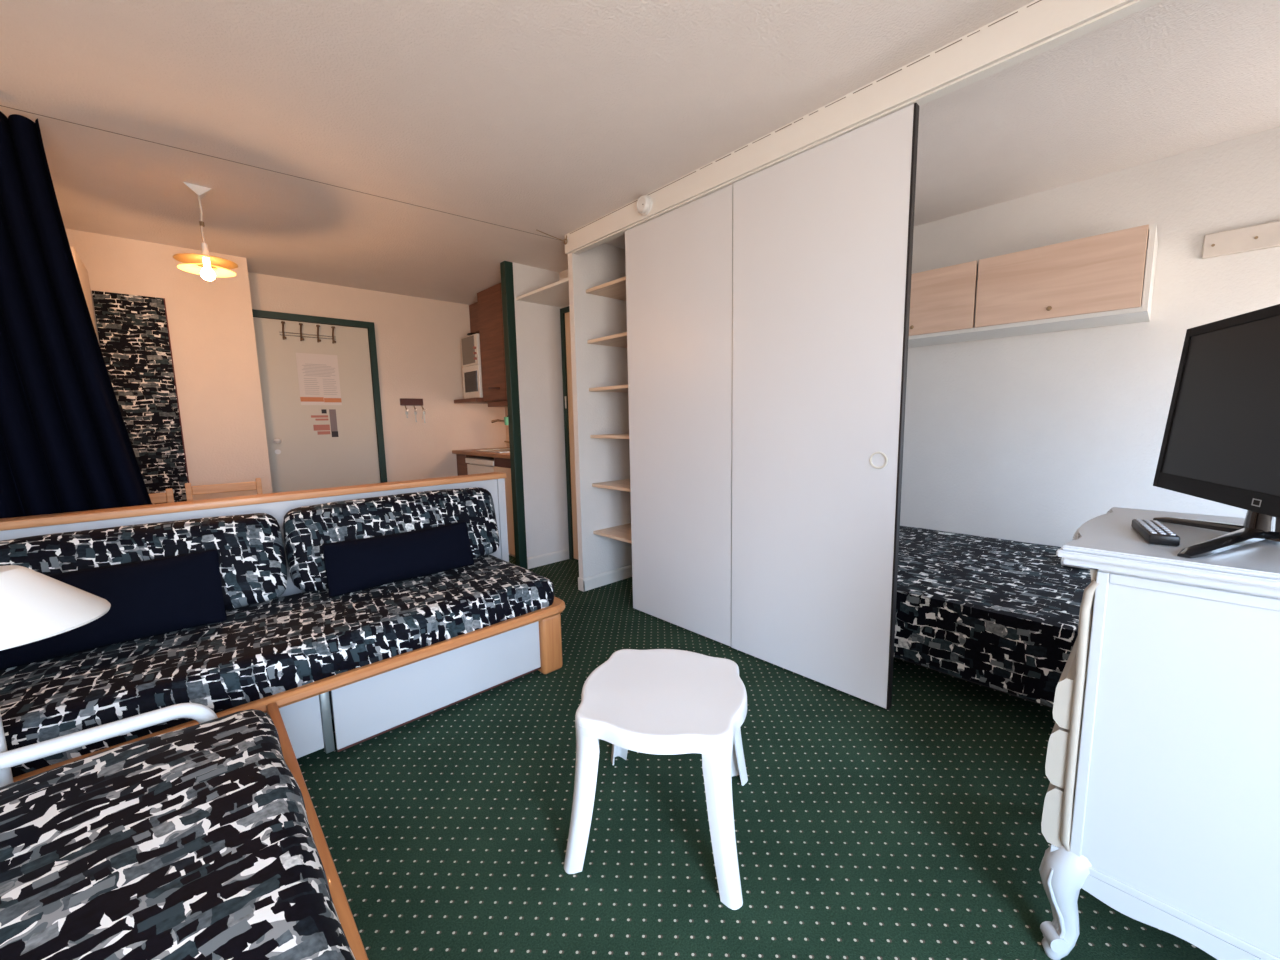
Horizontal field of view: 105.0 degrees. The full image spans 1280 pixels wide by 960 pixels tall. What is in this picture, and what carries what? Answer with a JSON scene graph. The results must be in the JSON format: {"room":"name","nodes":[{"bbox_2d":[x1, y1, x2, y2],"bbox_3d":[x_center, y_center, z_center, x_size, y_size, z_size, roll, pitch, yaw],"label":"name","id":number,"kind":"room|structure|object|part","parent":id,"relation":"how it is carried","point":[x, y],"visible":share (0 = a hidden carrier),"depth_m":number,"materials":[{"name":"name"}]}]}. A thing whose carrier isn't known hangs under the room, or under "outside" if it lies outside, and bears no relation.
{"room":"living room","nodes":[
{"label":"living room","id":0,"kind":"room"},
{"bbox_2d":[70,246,97,338],"bbox_3d":[-3.356,-0.160,2.748,0.536,2.170,0.600,-8,10,-43],"label":"wardrobe","id":1,"kind":"object","parent":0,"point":[82,272],"visible":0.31,"depth_m":2.83,"materials":[{"name":"paint"}]},
{"bbox_2d":[65,228,272,500],"bbox_3d":[-3.451,-0.355,3.400,1.327,2.400,0.492,-8,10,-43],"label":"wall","id":2,"kind":"structure","parent":0,"point":[211,324],"depth_m":3.43,"materials":[{"name":"paint"}]},
{"bbox_2d":[92,290,188,503],"bbox_3d":[-3.243,-0.389,3.236,0.325,1.600,0.021,-8,10,-43],"label":"fabric panel","id":3,"kind":"object","parent":2,"relation":"attached to","point":[133,330],"visible":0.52,"depth_m":3.21,"materials":[{"name":"black fabric"}]},
{"bbox_2d":[0,243,631,598],"bbox_3d":[-1.235,-0.306,2.659,3.548,2.400,0.118,-8,10,-43],"label":"wall","id":4,"kind":"structure","parent":0,"point":[597,460],"depth_m":3.34,"materials":[{"name":"paint"}]},
{"bbox_3d":[-1.691,0.081,2.277,2.290,0.032,0.110,-8,10,-43],"label":"rail","id":5,"kind":"part","parent":4,"relation":"part of","materials":[{"name":"brown wood"}]},
{"bbox_2d":[578,565,631,591],"bbox_3d":[-0.184,0.709,3.699,0.646,0.090,0.063,-8,10,-43],"label":"baseboard","id":6,"kind":"structure","parent":4,"relation":"attached to","point":[602,579],"depth_m":3.59,"materials":[{"name":"paint"}]},
{"bbox_2d":[636,195,651,215],"bbox_3d":[0.019,-1.480,2.642,0.041,0.096,0.096,-8,10,-43],"label":"smoke detector","id":7,"kind":"object","parent":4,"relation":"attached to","point":[644,203],"visible":1,"depth_m":2.62,"materials":[{"name":"white paint"}]},
{"bbox_2d":[570,0,1040,233],"bbox_3d":[0.582,-1.468,2.064,0.002,0.003,3.030,-8,10,-43],"label":"trim","id":8,"kind":"structure","parent":4,"relation":"attached to","point":[1039,0],"depth_m":1.88,"materials":[{"name":"white wood"}]},
{"bbox_2d":[564,0,1134,253],"bbox_3d":[0.879,-1.393,1.807,0.070,0.115,3.940,-8,10,-43],"label":"ceiling beam","id":9,"kind":"structure","parent":4,"relation":"attached to","point":[1043,20],"depth_m":1.77,"materials":[{"name":"paint"}]},
{"bbox_2d":[572,0,1162,254],"bbox_3d":[0.894,-1.331,1.804,0.045,0.007,3.865,-8,10,-43],"label":"trim","id":10,"kind":"structure","parent":4,"relation":"attached to","point":[1135,6],"depth_m":1.59,"materials":[{"name":"paint"}]},
{"bbox_2d":[625,184,732,646],"bbox_3d":[0.203,-0.283,2.706,0.026,2.264,0.766,-8,10,-43],"label":"sliding door","id":11,"kind":"structure","parent":10,"relation":"attached to","point":[679,262],"depth_m":2.66,"materials":[{"name":"white laminate"}]},
{"bbox_2d":[731,103,918,709],"bbox_3d":[0.728,-0.223,2.142,0.037,2.264,0.779,-8,10,-43],"label":"sliding door","id":12,"kind":"structure","parent":10,"relation":"attached to","point":[823,234],"depth_m":2.07,"materials":[{"name":"white laminate"}]},
{"bbox_3d":[0.932,-0.077,1.921,0.008,0.068,0.068,-8,10,-43],"label":"finger pull","id":13,"kind":"part","parent":12,"relation":"part of","materials":[{"name":"white plastic"}]},
{"bbox_2d":[248,272,506,481],"bbox_3d":[-2.286,-0.545,4.755,2.243,2.400,0.086,-8,10,-43],"label":"wall","id":14,"kind":"structure","parent":0,"point":[418,340],"depth_m":4.75,"materials":[{"name":"paint"}]},
{"bbox_2d":[252,309,386,492],"bbox_3d":[-2.707,-0.329,4.253,0.908,2.110,0.101,-8,10,-43],"label":"door","id":15,"kind":"structure","parent":14,"relation":"in","point":[300,458],"depth_m":4.22,"materials":[{"name":"white paint"}]},
{"bbox_2d":[279,321,335,343],"bbox_3d":[-2.758,-1.224,4.093,0.395,0.136,0.073,-8,10,-43],"label":"coat rack","id":16,"kind":"object","parent":15,"relation":"attached to","point":[282,322],"visible":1,"depth_m":4.09,"materials":[{"name":"silver metal"}]},
{"bbox_3d":[-2.773,-1.207,4.111,0.395,0.028,0.008,-8,10,-43],"label":"rail","id":17,"kind":"part","parent":16,"relation":"part of","materials":[{"name":"silver metal"}]},
{"bbox_2d":[296,353,341,404],"bbox_3d":[-2.737,-0.856,4.196,0.300,0.428,0.003,-8,10,-43],"label":"notice","id":18,"kind":"object","parent":15,"relation":"attached to","point":[318,374],"visible":1,"depth_m":4.19,"materials":[{"name":"paper"}]},
{"bbox_2d":[311,409,338,436],"bbox_3d":[-2.725,-0.489,4.247,0.189,0.240,0.003,-8,10,-43],"label":"evacuation plan","id":19,"kind":"object","parent":15,"relation":"attached to","point":[332,412],"visible":1,"depth_m":4.26,"materials":[{"name":"paper"}]},
{"bbox_2d":[400,398,423,409],"bbox_3d":[-2.188,-0.730,4.728,0.210,0.108,0.056,-8,10,-43],"label":"key rack","id":20,"kind":"object","parent":14,"relation":"attached to","point":[405,402],"visible":1,"depth_m":4.73,"materials":[{"name":"red wood"}]},
{"bbox_2d":[505,407,509,446],"bbox_3d":[-0.970,-0.593,4.933,0.070,2.400,1.444,-8,10,-43],"label":"wall","id":21,"kind":"structure","parent":0,"point":[506,408],"depth_m":5.42,"materials":[{"name":"paint"}]},
{"bbox_2d":[454,398,487,403],"bbox_3d":[-1.523,-0.809,5.028,0.563,0.037,0.510,-8,10,-43],"label":"shelf","id":22,"kind":"object","parent":21,"relation":"attached to","point":[468,400],"visible":0.49,"depth_m":4.85,"materials":[{"name":"brown wood"}]},
{"bbox_2d":[462,364,482,398],"bbox_3d":[-1.542,-0.971,4.910,0.322,0.312,0.370,-8,10,-43],"label":"microwave","id":23,"kind":"object","parent":22,"relation":"on","point":[472,375],"visible":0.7,"depth_m":4.76,"materials":[{"name":"white metal"}]},
{"bbox_2d":[461,333,480,366],"bbox_3d":[-1.561,-1.266,4.854,0.308,0.283,0.360,-8,10,-43],"label":"toaster oven","id":24,"kind":"object","parent":23,"relation":"on","point":[470,345],"visible":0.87,"depth_m":4.72,"materials":[{"name":"metal"}]},
{"bbox_2d":[469,283,506,401],"bbox_3d":[-1.199,-1.250,4.642,0.526,1.005,1.425,-8,10,-43],"label":"upper cabinet","id":25,"kind":"object","parent":21,"relation":"attached to","point":[486,315],"visible":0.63,"depth_m":4.46,"materials":[{"name":"brown wood"}]},
{"bbox_3d":[-1.574,-1.633,4.879,0.019,0.280,0.500,-8,10,-43],"label":"door","id":26,"kind":"part","parent":25,"relation":"part of","materials":[{"name":"brown wood"}]},
{"bbox_2d":[488,401,507,406],"bbox_3d":[-0.986,-0.701,4.519,0.488,0.053,0.820,-8,10,-43],"label":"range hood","id":27,"kind":"object","parent":25,"relation":"attached to","point":[499,403],"visible":0.13,"depth_m":4.52,"materials":[{"name":"brown wood"}]},
{"bbox_2d":[504,416,507,424],"bbox_3d":[-1.297,-0.632,4.859,0.063,0.178,0.136,-8,10,-43],"label":"soap holder","id":28,"kind":"object","parent":27,"relation":"hanging from","point":[505,418],"visible":0.45,"depth_m":4.87,"materials":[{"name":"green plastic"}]},
{"bbox_3d":[-1.035,-1.194,4.139,0.019,0.990,0.450,-8,10,-43],"label":"door","id":29,"kind":"part","parent":25,"relation":"part of","materials":[{"name":"brown wood"}]},
{"bbox_2d":[512,262,568,568],"bbox_3d":[-0.796,-0.489,4.066,0.470,2.400,0.070,-8,10,-43],"label":"wall","id":30,"kind":"structure","parent":0,"point":[538,327],"depth_m":4.01,"materials":[{"name":"paint"}]},
{"bbox_2d":[500,261,526,568],"bbox_3d":[-0.994,-0.462,3.885,0.068,2.400,0.072,-8,10,-43],"label":"trim","id":31,"kind":"structure","parent":30,"relation":"attached to","point":[506,268],"depth_m":3.85,"materials":[{"name":"green paint"}]},
{"bbox_2d":[527,549,568,568],"bbox_3d":[-0.764,0.663,4.161,0.420,0.090,0.012,-8,10,-43],"label":"baseboard","id":32,"kind":"structure","parent":30,"relation":"attached to","point":[540,560],"depth_m":4.14,"materials":[{"name":"paint"}]},
{"bbox_2d":[559,269,568,307],"bbox_3d":[-0.369,-0.480,3.931,0.070,2.400,0.710,-8,10,-43],"label":"wall","id":33,"kind":"structure","parent":0,"point":[564,274],"depth_m":3.98,"materials":[{"name":"paint"}]},
{"bbox_2d":[516,278,568,307],"bbox_3d":[-0.561,-1.385,3.655,0.405,0.020,0.710,-8,10,-43],"label":"shelf","id":34,"kind":"object","parent":33,"relation":"attached to","point":[556,294],"visible":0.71,"depth_m":3.66,"materials":[{"name":"white wood"}]},
{"bbox_2d":[560,306,577,559],"bbox_3d":[-0.394,-0.332,3.922,0.048,2.110,0.688,-8,10,-43],"label":"door","id":35,"kind":"structure","parent":33,"relation":"in","point":[564,312],"depth_m":4.12,"materials":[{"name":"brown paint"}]},
{"bbox_2d":[0,0,1279,304],"bbox_3d":[-0.334,-1.513,2.176,4.650,0.080,6.350,-8,10,-43],"label":"ceiling","id":36,"kind":"structure","parent":0,"point":[551,117],"depth_m":1.89,"materials":[{"name":"paint"}]},
{"bbox_2d":[173,182,237,280],"bbox_3d":[-2.222,-1.249,2.500,0.252,0.449,0.252,-8,10,-43],"label":"pendant lamp","id":37,"kind":"object","parent":36,"relation":"hanging from","point":[209,267],"visible":1,"depth_m":2.50,"materials":[{"name":"white paint"}]},
{"bbox_3d":[-2.223,-1.319,2.492,0.013,0.230,0.006,-8,10,-43],"label":"cord","id":38,"kind":"part","parent":37,"relation":"part of","materials":[{"name":"white plastic"}]},
{"bbox_3d":[-2.219,-1.081,2.521,0.060,0.110,0.060,-8,10,-43],"label":"bulb","id":39,"kind":"part","parent":37,"relation":"part of","materials":[{"name":"white glass"}]},
{"bbox_2d":[297,555,1216,959],"bbox_3d":[-0.287,0.938,2.479,4.650,0.060,6.350,-8,10,-43],"label":"floor","id":40,"kind":"structure","parent":0,"point":[865,830],"depth_m":1.45,"materials":[{"name":"green carpet"}]},
{"bbox_2d":[0,565,110,784],"bbox_3d":[-1.451,0.645,1.148,0.360,0.893,0.360,-8,10,-43],"label":"floor lamp","id":41,"kind":"object","parent":40,"relation":"on","point":[34,606],"visible":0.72,"depth_m":1.10,"materials":[{"name":"white paint"}]},
{"bbox_3d":[-1.458,0.271,1.101,0.360,0.139,0.360,-8,10,-43],"label":"lamp shade","id":42,"kind":"part","parent":41,"relation":"part of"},
{"bbox_2d":[149,488,173,503],"bbox_3d":[-2.613,0.509,2.541,0.380,0.865,0.403,-8,10,-43],"label":"dining chair","id":43,"kind":"object","parent":40,"relation":"on","point":[168,497],"visible":0.09,"depth_m":2.72,"materials":[{"name":"brown wood"}]},
{"bbox_3d":[-2.749,0.113,2.631,0.312,0.055,0.018,-8,10,-43],"label":"rail","id":44,"kind":"part","parent":43,"relation":"part of","materials":[{"name":"brown wood"}]},
{"bbox_3d":[-2.618,0.478,2.793,0.028,0.865,0.026,-8,10,-43],"label":"post","id":45,"kind":"part","parent":43,"relation":"part of","materials":[{"name":"brown wood"}]},
{"bbox_2d":[185,478,262,500],"bbox_3d":[-2.741,0.417,3.302,0.380,0.865,0.403,-7,9,-40],"label":"dining chair","id":46,"kind":"object","parent":40,"relation":"on","point":[254,485],"visible":0.27,"depth_m":3.10,"materials":[{"name":"brown wood"}]},
{"bbox_3d":[-2.749,0.449,3.051,0.028,0.865,0.026,-7,9,-40],"label":"post","id":47,"kind":"part","parent":46,"relation":"part of","materials":[{"name":"brown wood"}]},
{"bbox_3d":[-2.627,0.051,3.112,0.312,0.055,0.018,-7,9,-40],"label":"rail","id":48,"kind":"part","parent":46,"relation":"part of","materials":[{"name":"brown wood"}]},
{"bbox_3d":[-2.489,0.417,3.267,0.028,0.865,0.026,-7,9,-40],"label":"post","id":49,"kind":"part","parent":46,"relation":"part of","materials":[{"name":"brown wood"}]},
{"bbox_2d":[13,596,564,780],"bbox_3d":[-1.402,0.826,1.974,2.150,0.330,0.865,-8,10,-43],"label":"frame","id":50,"kind":"object","parent":40,"relation":"on","point":[369,701],"visible":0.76,"depth_m":1.92,"materials":[{"name":"brown wood"}]},
{"bbox_2d":[0,555,553,777],"bbox_3d":[-1.390,0.617,1.886,2.111,0.178,0.722,-8,10,-43],"label":"seat cushion","id":51,"kind":"object","parent":50,"relation":"on","point":[261,650],"visible":0.8,"depth_m":1.66,"materials":[{"name":"fabric"}]},
{"bbox_2d":[0,549,227,669],"bbox_3d":[-1.831,0.429,1.651,0.666,0.267,0.167,-8,10,-43],"label":"throw pillow","id":52,"kind":"object","parent":51,"relation":"on","point":[147,598],"visible":0.79,"depth_m":1.69,"materials":[{"name":"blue fabric"}]},
{"bbox_2d":[0,513,287,610],"bbox_3d":[-1.968,0.374,1.760,1.146,0.382,0.220,-8,10,-43],"label":"cushion","id":53,"kind":"object","parent":51,"relation":"on","point":[253,565],"visible":0.6,"depth_m":1.90,"materials":[{"name":"fabric"}]},
{"bbox_2d":[283,487,499,591],"bbox_3d":[-1.190,0.266,2.481,0.983,0.383,0.221,-8,10,-43],"label":"cushion","id":54,"kind":"object","parent":51,"relation":"on","point":[305,529],"visible":0.7,"depth_m":2.35,"materials":[{"name":"fabric"}]},
{"bbox_2d":[321,522,473,596],"bbox_3d":[-1.110,0.357,2.316,0.647,0.223,0.163,-8,10,-43],"label":"throw pillow","id":55,"kind":"object","parent":51,"relation":"on","point":[358,564],"visible":1,"depth_m":2.23,"materials":[{"name":"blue fabric"}]},
{"bbox_3d":[-1.544,0.900,1.373,1.115,0.235,0.015,-8,10,-43],"label":"panel","id":56,"kind":"part","parent":50,"relation":"part of","materials":[{"name":"white wood"}]},
{"bbox_3d":[-1.121,0.852,1.757,0.028,0.250,0.028,-8,10,-43],"label":"divider post","id":57,"kind":"part","parent":50,"relation":"part of","materials":[{"name":"metal"}]},
{"bbox_3d":[-0.787,0.810,2.042,0.843,0.240,0.016,-8,10,-43],"label":"drawer","id":58,"kind":"part","parent":50,"relation":"part of","materials":[{"name":"white wood"}]},
{"bbox_3d":[-0.449,0.779,2.382,0.112,0.285,0.105,-8,10,-43],"label":"leg","id":59,"kind":"part","parent":50,"relation":"part of","materials":[{"name":"brown wood"}]},
{"bbox_3d":[-0.652,0.583,2.652,0.090,0.045,0.865,-8,10,-43],"label":"rail","id":60,"kind":"part","parent":50,"relation":"part of","materials":[{"name":"brown wood"}]},
{"bbox_2d":[266,702,368,959],"bbox_3d":[-0.695,1.002,0.378,0.990,0.345,2.445,-8,10,-43],"label":"frame","id":61,"kind":"object","parent":40,"relation":"on","point":[332,881],"visible":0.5,"depth_m":1.05,"materials":[{"name":"brown wood"}]},
{"bbox_2d":[0,703,216,769],"bbox_3d":[-1.467,0.683,1.081,0.822,0.142,0.037,-8,10,-43],"label":"guard rail","id":62,"kind":"object","parent":61,"relation":"on","point":[198,712],"visible":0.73,"depth_m":1.20,"materials":[{"name":"white metal"}]},
{"bbox_2d":[0,707,356,959],"bbox_3d":[-0.661,0.817,0.289,0.982,0.188,2.227,-8,10,-43],"label":"mattress","id":63,"kind":"object","parent":61,"relation":"on","point":[194,841],"visible":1,"depth_m":0.87,"materials":[{"name":"fabric"}]},
{"bbox_2d":[456,454,483,475],"bbox_3d":[-1.598,0.145,5.238,0.576,0.884,0.250,-8,10,-43],"label":"base cabinet","id":64,"kind":"object","parent":40,"relation":"on","point":[461,463],"visible":0.05,"depth_m":4.99,"materials":[{"name":"brown wood"}]},
{"bbox_2d":[465,457,493,474],"bbox_3d":[-1.312,0.196,4.923,0.593,0.850,0.595,-8,10,-43],"label":"dishwasher","id":65,"kind":"object","parent":40,"relation":"on","point":[478,465],"visible":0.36,"depth_m":4.71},
{"bbox_3d":[-1.319,-0.201,4.874,0.593,0.050,0.595,-8,10,-43],"label":"lid","id":66,"kind":"part","parent":65,"relation":"part of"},
{"bbox_2d":[494,458,514,556],"bbox_3d":[-0.908,0.225,4.487,0.598,0.884,0.575,-8,10,-43],"label":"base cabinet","id":67,"kind":"object","parent":40,"relation":"on","point":[502,465],"visible":0.22,"depth_m":4.31,"materials":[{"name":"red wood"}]},
{"bbox_2d":[452,447,509,458],"bbox_3d":[-1.217,-0.263,4.737,0.618,0.033,1.435,-8,10,-43],"label":"countertop","id":68,"kind":"structure","parent":67,"relation":"on","point":[506,455],"depth_m":4.63,"materials":[{"name":"brown wood"}]},
{"bbox_2d":[476,448,509,452],"bbox_3d":[-1.290,-0.292,4.813,0.440,0.008,0.500,-8,10,-43],"label":"sink","id":69,"kind":"object","parent":68,"relation":"in","point":[505,449],"visible":0.44,"depth_m":4.81,"materials":[{"name":"metal"}]},
{"bbox_2d":[484,449,509,451],"bbox_3d":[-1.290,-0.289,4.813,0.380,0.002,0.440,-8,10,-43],"label":"basin","id":70,"kind":"object","parent":69,"relation":"in","point":[493,450],"depth_m":4.84,"materials":[{"name":"silver metal"}]},
{"bbox_2d":[491,419,508,442],"bbox_3d":[-1.382,-0.453,4.882,0.231,0.299,0.138,2,8,27],"label":"faucet","id":71,"kind":"object","parent":68,"relation":"on","point":[492,421],"visible":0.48,"depth_m":4.90,"materials":[{"name":"silver metal"}]},
{"bbox_2d":[564,649,747,909],"bbox_3d":[0.073,0.812,1.462,0.480,0.426,0.480,1,7,14],"label":"stool","id":72,"kind":"object","parent":40,"relation":"on","point":[651,701],"visible":1,"depth_m":1.31,"materials":[{"name":"white plastic"}]},
{"bbox_3d":[-0.155,0.844,1.320,0.108,0.407,0.118,-8,10,-43],"label":"leg","id":73,"kind":"part","parent":72,"relation":"part of","materials":[{"name":"white plastic"}]},
{"bbox_3d":[-0.072,0.796,1.690,0.118,0.407,0.108,-8,10,-43],"label":"leg","id":74,"kind":"part","parent":72,"relation":"part of","materials":[{"name":"white plastic"}]},
{"bbox_3d":[0.069,0.622,1.438,0.480,0.043,0.480,2,8,23],"label":"seat","id":75,"kind":"part","parent":72,"relation":"part of","materials":[{"name":"white plastic"}]},
{"bbox_3d":[0.218,0.847,1.237,0.118,0.407,0.108,-8,10,-43],"label":"leg","id":76,"kind":"part","parent":72,"relation":"part of","materials":[{"name":"white plastic"}]},
{"bbox_3d":[0.301,0.799,1.607,0.108,0.407,0.118,-8,10,-43],"label":"leg","id":77,"kind":"part","parent":72,"relation":"part of","materials":[{"name":"white plastic"}]},
{"bbox_2d":[894,656,1052,708],"bbox_3d":[1.638,0.778,2.744,1.230,0.118,2.130,-8,10,-43],"label":"bed","id":78,"kind":"object","parent":40,"relation":"on","point":[894,656],"visible":0.02,"depth_m":2.10,"materials":[{"name":"black fabric"}]},
{"bbox_2d":[894,525,1090,706],"bbox_3d":[1.586,0.564,2.673,1.374,0.317,2.174,-8,10,-43],"label":"bedspread","id":79,"kind":"object","parent":78,"relation":"on","point":[1002,615],"visible":0.31,"depth_m":2.06,"materials":[{"name":"black fabric"}]},
{"bbox_2d":[1039,507,1279,959],"bbox_3d":[1.275,0.586,1.045,0.620,0.932,0.584,-8,10,-43],"label":"dresser","id":80,"kind":"object","parent":40,"relation":"on","point":[1162,800],"visible":1,"depth_m":0.92,"materials":[{"name":"white paint"}]},
{"bbox_3d":[1.102,0.703,1.248,0.552,0.131,0.050,-8,10,-43],"label":"drawer","id":81,"kind":"part","parent":80,"relation":"part of","materials":[{"name":"beige paint"}]},
{"bbox_3d":[1.099,0.568,1.232,0.552,0.128,0.052,-8,10,-43],"label":"drawer","id":82,"kind":"part","parent":80,"relation":"part of","materials":[{"name":"beige paint"}]},
{"bbox_3d":[1.098,0.443,1.215,0.552,0.110,0.048,-8,10,-43],"label":"drawer","id":83,"kind":"part","parent":80,"relation":"part of","materials":[{"name":"beige paint"}]},
{"bbox_3d":[0.909,0.499,1.017,0.017,0.608,0.032,-8,10,-43],"label":"corner moulding","id":84,"kind":"part","parent":80,"relation":"part of","materials":[{"name":"beige paint"}]},
{"bbox_3d":[1.107,0.266,1.179,0.552,0.230,0.012,-8,10,-43],"label":"drawer","id":85,"kind":"part","parent":80,"relation":"part of","materials":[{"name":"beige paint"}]},
{"bbox_2d":[1131,519,1179,545],"bbox_3d":[1.087,0.108,1.039,0.044,0.022,0.180,4,9,37],"label":"remote control","id":86,"kind":"object","parent":80,"relation":"on","point":[1152,531],"visible":1,"depth_m":0.99,"materials":[{"name":"black plastic"}]},
{"bbox_2d":[1153,304,1279,557],"bbox_3d":[1.240,-0.116,0.987,0.286,0.472,0.769,4,9,36],"label":"television","id":87,"kind":"object","parent":80,"relation":"on","point":[1221,441],"visible":1,"depth_m":1.08,"materials":[{"name":"black plastic"}]},
{"bbox_2d":[900,127,1279,546],"bbox_3d":[2.409,-0.386,2.740,0.100,2.400,3.250,-8,10,-43],"label":"wall","id":88,"kind":"structure","parent":0,"point":[1033,438],"depth_m":2.67,"materials":[{"name":"paint"}]},
{"bbox_2d":[908,223,1157,347],"bbox_3d":[1.778,-1.023,2.936,0.428,0.370,1.785,-8,10,-43],"label":"upper cabinet","id":89,"kind":"object","parent":88,"relation":"attached to","point":[1107,279],"visible":0.62,"depth_m":2.45,"materials":[{"name":"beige wood"}]},
{"bbox_3d":[1.587,-1.020,2.864,0.017,0.348,0.620,-8,10,-43],"label":"door","id":90,"kind":"part","parent":89,"relation":"part of","materials":[{"name":"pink wood"}]},
{"bbox_3d":[2.019,-0.971,2.405,0.017,0.348,0.629,-8,10,-43],"label":"door","id":91,"kind":"part","parent":89,"relation":"part of","materials":[{"name":"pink wood"}]},
{"bbox_2d":[1202,221,1279,258],"bbox_3d":[2.823,-1.068,2.096,0.031,0.105,0.555,-8,10,-43],"label":"rail","id":92,"kind":"object","parent":88,"relation":"attached to","point":[1267,235],"visible":1,"depth_m":2.21,"materials":[{"name":"beige wood"}]},
{"bbox_3d":[0.324,-0.443,3.520,0.080,2.400,0.740,-8,10,-43],"label":"wall","id":93,"kind":"structure","parent":0,"visible":0},
{"bbox_2d":[586,276,625,300],"bbox_3d":[0.076,-1.263,3.213,0.534,0.022,0.719,-8,10,-43],"label":"closet shelf","id":94,"kind":"object","parent":93,"relation":"attached to","point":[615,289],"visible":0.29,"depth_m":3.24,"materials":[{"name":"brown wood"}]},
{"bbox_2d":[587,332,626,347],"bbox_3d":[0.083,-0.935,3.254,0.534,0.022,0.719,-8,10,-43],"label":"closet shelf","id":95,"kind":"object","parent":93,"relation":"attached to","point":[617,340],"visible":0.29,"depth_m":3.26,"materials":[{"name":"brown wood"}]},
{"bbox_2d":[589,384,627,392],"bbox_3d":[0.089,-0.618,3.293,0.534,0.022,0.719,-8,10,-43],"label":"closet shelf","id":96,"kind":"object","parent":93,"relation":"attached to","point":[619,388],"visible":0.29,"depth_m":3.27,"materials":[{"name":"brown wood"}]},
{"bbox_2d":[590,433,628,438],"bbox_3d":[0.095,-0.300,3.333,0.534,0.022,0.719,-8,10,-43],"label":"closet shelf","id":97,"kind":"object","parent":93,"relation":"attached to","point":[624,435],"visible":0.29,"depth_m":3.28,"materials":[{"name":"brown wood"}]},
{"bbox_2d":[592,479,630,491],"bbox_3d":[0.101,0.037,3.375,0.534,0.022,0.719,-8,10,-43],"label":"closet shelf","id":98,"kind":"object","parent":93,"relation":"attached to","point":[622,485],"visible":0.29,"depth_m":3.38,"materials":[{"name":"brown wood"}]},
{"bbox_2d":[593,523,631,543],"bbox_3d":[0.108,0.375,3.417,0.534,0.022,0.719,-8,10,-43],"label":"closet shelf","id":99,"kind":"object","parent":93,"relation":"attached to","point":[621,532],"visible":0.29,"depth_m":3.44,"materials":[{"name":"brown wood"}]},
{"bbox_3d":[-2.006,-0.064,0.826,0.100,2.400,6.250,-8,10,-43],"label":"wall","id":100,"kind":"structure","parent":0,"visible":0},
{"bbox_2d":[0,105,561,240],"bbox_3d":[-1.605,-1.437,2.341,2.816,0.035,0.002,-6,9,-37],"label":"wire","id":101,"kind":"object","parent":100,"relation":"attached to","point":[0,105],"visible":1,"depth_m":2.21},
{"bbox_2d":[0,111,151,518],"bbox_3d":[-2.357,-0.181,1.911,0.843,2.350,0.118,-7,9,-41],"label":"curtain","id":102,"kind":"object","parent":101,"relation":"hanging from","point":[66,446],"visible":0.55,"depth_m":1.91,"materials":[{"name":"fabric"}]}
]}

